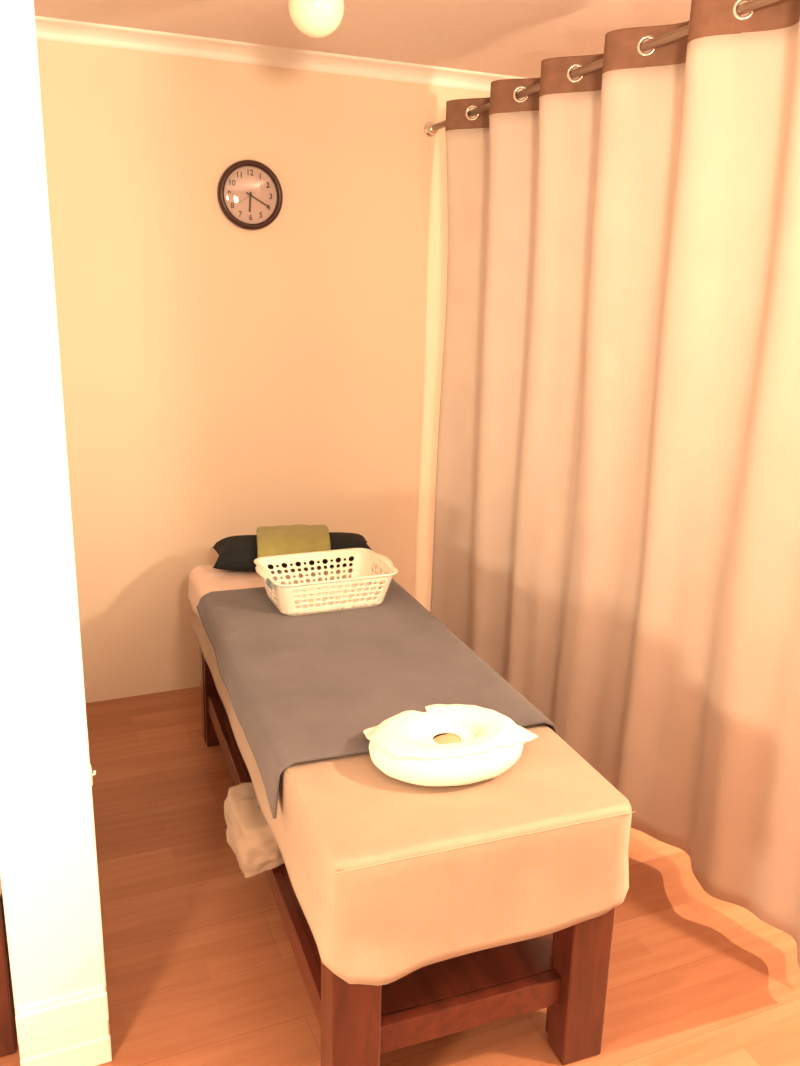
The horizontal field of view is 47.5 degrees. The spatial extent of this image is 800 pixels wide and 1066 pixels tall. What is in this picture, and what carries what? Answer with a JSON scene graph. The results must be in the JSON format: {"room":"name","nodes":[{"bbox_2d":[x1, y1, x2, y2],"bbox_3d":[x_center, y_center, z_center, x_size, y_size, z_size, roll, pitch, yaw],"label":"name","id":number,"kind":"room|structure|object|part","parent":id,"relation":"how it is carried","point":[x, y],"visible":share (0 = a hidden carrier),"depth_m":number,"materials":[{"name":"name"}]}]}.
{"room":"massage room","nodes":[
{"label":"massage room","id":0,"kind":"room"},
{"bbox_2d":[36,39,524,702],"bbox_3d":[-0.030,-0.609,3.785,6.450,2.600,0.100,-5,17,-23],"label":"wall","id":1,"kind":"structure","parent":0,"point":[221,379],"depth_m":3.45,"materials":[{"name":"paint"}]},
{"bbox_2d":[217,160,282,229],"bbox_3d":[-0.543,-1.228,3.305,0.240,0.240,0.032,-5,17,-23],"label":"wall clock","id":2,"kind":"object","parent":1,"relation":"attached to","point":[249,193],"visible":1,"depth_m":3.31,"materials":[{"name":"black plastic"}]},
{"bbox_2d":[35,16,523,91],"bbox_3d":[0.878,-1.795,3.748,4.614,0.050,0.075,-5,17,-23],"label":"trim","id":3,"kind":"structure","parent":1,"relation":"attached to","point":[47,28],"depth_m":3.18,"materials":[{"name":"white paint"}]},
{"bbox_2d":[424,0,780,136],"bbox_3d":[1.334,-0.949,1.039,0.054,0.250,5.659,-6,17,-25],"label":"curtain rod","id":4,"kind":"object","parent":1,"relation":"attached to","point":[430,129],"visible":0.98,"depth_m":2.57,"materials":[{"name":"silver metal"}]},
{"bbox_2d":[430,0,799,967],"bbox_3d":[0.605,-0.293,2.742,0.128,2.269,2.001,-6,17,-25],"label":"curtain","id":5,"kind":"object","parent":4,"relation":"hanging from","point":[617,515],"visible":0.94,"depth_m":2.54,"materials":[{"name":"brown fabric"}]},
{"bbox_2d":[34,0,749,79],"bbox_3d":[1.129,-1.083,0.904,6.450,0.100,5.664,-5,17,-23],"label":"ceiling","id":6,"kind":"structure","parent":0,"point":[502,37],"depth_m":2.85,"materials":[{"name":"paint"}]},
{"bbox_2d":[288,0,343,37],"bbox_3d":[-0.215,-1.371,2.338,0.143,0.172,0.143,-5,17,-23],"label":"ceiling light","id":7,"kind":"object","parent":6,"relation":"attached to","point":[313,18],"visible":1,"depth_m":2.31,"materials":[{"name":"white glass"}]},
{"bbox_2d":[0,686,799,1065],"bbox_3d":[1.068,1.327,1.568,6.450,0.100,5.664,-5,17,-23],"label":"floor","id":8,"kind":"structure","parent":0,"point":[202,968],"depth_m":2.27,"materials":[{"name":"laminate"}]},
{"bbox_2d":[0,894,15,1056],"bbox_3d":[-1.415,0.650,2.468,0.612,0.606,1.607,-5,17,-23],"label":"massage table","id":9,"kind":"object","parent":8,"relation":"on","point":[7,1024],"visible":0.49,"depth_m":1.92,"materials":[{"name":"red wood"}]},
{"bbox_3d":[-1.153,0.759,2.603,0.025,0.067,1.454,-5,17,-23],"label":"shelf rail","id":10,"kind":"part","parent":9,"relation":"part of","materials":[{"name":"red wood"}]},
{"bbox_2d":[199,645,615,1065],"bbox_3d":[-0.140,0.647,2.595,0.612,0.606,1.747,-4,16,-20],"label":"massage table","id":11,"kind":"object","parent":8,"relation":"on","point":[565,972],"visible":0.34,"depth_m":1.91,"materials":[{"name":"red wood"}]},
{"bbox_3d":[-0.658,0.510,3.244,0.098,0.500,0.098,-4,16,-20],"label":"leg","id":12,"kind":"part","parent":11,"relation":"part of","materials":[{"name":"red wood"}]},
{"bbox_2d":[224,782,284,877],"bbox_3d":[-0.348,0.753,2.339,0.191,0.157,0.263,-4,16,-20],"label":"towel","id":13,"kind":"object","parent":11,"relation":"on","point":[249,835],"visible":0.5,"depth_m":2.24,"materials":[{"name":"beige fabric"}]},
{"bbox_3d":[-0.403,0.799,2.525,0.025,0.067,1.580,-4,16,-20],"label":"shelf rail","id":14,"kind":"part","parent":11,"relation":"part of","materials":[{"name":"red wood"}]},
{"bbox_3d":[-0.099,0.928,1.779,0.098,0.500,0.100,-4,16,-20],"label":"leg","id":15,"kind":"part","parent":11,"relation":"part of","materials":[{"name":"red wood"}]},
{"bbox_2d":[215,694,553,1015],"bbox_3d":[-0.141,0.757,2.624,0.560,0.022,1.620,-4,16,-20],"label":"shelf","id":16,"kind":"object","parent":11,"relation":"attached to","point":[491,969],"depth_m":1.96,"materials":[{"name":"red wood"}]},
{"bbox_2d":[191,611,634,985],"bbox_3d":[-0.130,0.467,2.549,0.678,0.275,1.805,-4,16,-20],"label":"sheet","id":17,"kind":"object","parent":11,"relation":"on","point":[391,878],"visible":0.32,"depth_m":1.77,"materials":[{"name":"beige fabric"}]},
{"bbox_2d":[188,565,377,624],"bbox_3d":[-0.361,0.217,3.118,0.670,0.118,0.500,-4,16,-20],"label":"sheet","id":18,"kind":"object","parent":17,"relation":"on","point":[204,579],"visible":0.35,"depth_m":3.12,"materials":[{"name":"beige fabric"}]},
{"bbox_2d":[212,532,371,570],"bbox_3d":[-0.379,0.062,3.260,0.580,0.100,0.250,-2,16,-12],"label":"pillow","id":19,"kind":"object","parent":18,"relation":"on","point":[239,552],"visible":0.42,"depth_m":3.17,"materials":[{"name":"black fabric"}]},
{"bbox_2d":[256,524,330,557],"bbox_3d":[-0.383,0.020,3.248,0.268,0.073,0.286,-2,16,-12],"label":"folded towel","id":20,"kind":"object","parent":19,"relation":"on","point":[283,539],"visible":0.89,"depth_m":3.15,"materials":[{"name":"yellow fabric"}]},
{"bbox_2d":[196,579,557,818],"bbox_3d":[-0.144,0.378,2.548,0.689,0.133,1.130,-4,16,-20],"label":"blanket","id":21,"kind":"object","parent":17,"relation":"on","point":[301,688],"visible":0.82,"depth_m":2.36,"materials":[{"name":"grey fabric"}]},
{"bbox_2d":[254,548,397,615],"bbox_3d":[-0.236,0.155,2.868,0.432,0.123,0.306,-5,17,-23],"label":"storage basket","id":22,"kind":"object","parent":21,"relation":"on","point":[356,591],"visible":1,"depth_m":2.84,"materials":[{"name":"white plastic"}]},
{"bbox_3d":[-0.421,0.123,2.777,0.026,0.019,0.132,-5,17,-23],"label":"handle","id":23,"kind":"part","parent":22,"relation":"part of","materials":[{"name":"white plastic"}]},
{"bbox_2d":[363,704,537,785],"bbox_3d":[0.120,0.454,1.959,0.377,0.081,0.265,-5,17,-21],"label":"cushion","id":24,"kind":"object","parent":17,"relation":"on","point":[480,743],"visible":1,"depth_m":1.89,"materials":[{"name":"white fabric"}]},
{"bbox_3d":[0.143,0.990,1.882,0.419,0.067,0.027,-4,16,-20],"label":"shelf rail","id":25,"kind":"part","parent":11,"relation":"part of","materials":[{"name":"red wood"}]},
{"bbox_3d":[0.384,0.892,1.953,0.097,0.500,0.100,-4,16,-20],"label":"leg","id":26,"kind":"part","parent":11,"relation":"part of","materials":[{"name":"red wood"}]},
{"bbox_3d":[-1.004,-0.253,2.403,0.131,2.400,1.763,-5,17,-23],"label":"wall partition","id":27,"kind":"structure","parent":0,"visible":0},
{"bbox_2d":[0,0,109,1058],"bbox_3d":[-0.675,-0.025,1.607,0.178,2.400,0.018,-5,17,-23],"label":"wall","id":28,"kind":"structure","parent":27,"relation":"attached to","point":[49,868],"depth_m":1.65,"materials":[{"name":"white paint"}]},
{"bbox_2d":[15,986,111,1065],"bbox_3d":[-0.696,1.045,1.888,0.178,0.187,0.012,-5,17,-23],"label":"baseboard","id":29,"kind":"structure","parent":27,"relation":"attached to","point":[70,1030],"depth_m":1.88,"materials":[{"name":"white paint"}]},
{"bbox_2d":[90,764,95,784],"bbox_3d":[-0.619,0.485,1.827,0.015,0.038,0.024,-5,17,-23],"label":"wall hook","id":30,"kind":"object","parent":27,"relation":"attached to","point":[94,771],"visible":0.57,"depth_m":1.82,"materials":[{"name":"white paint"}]}
]}

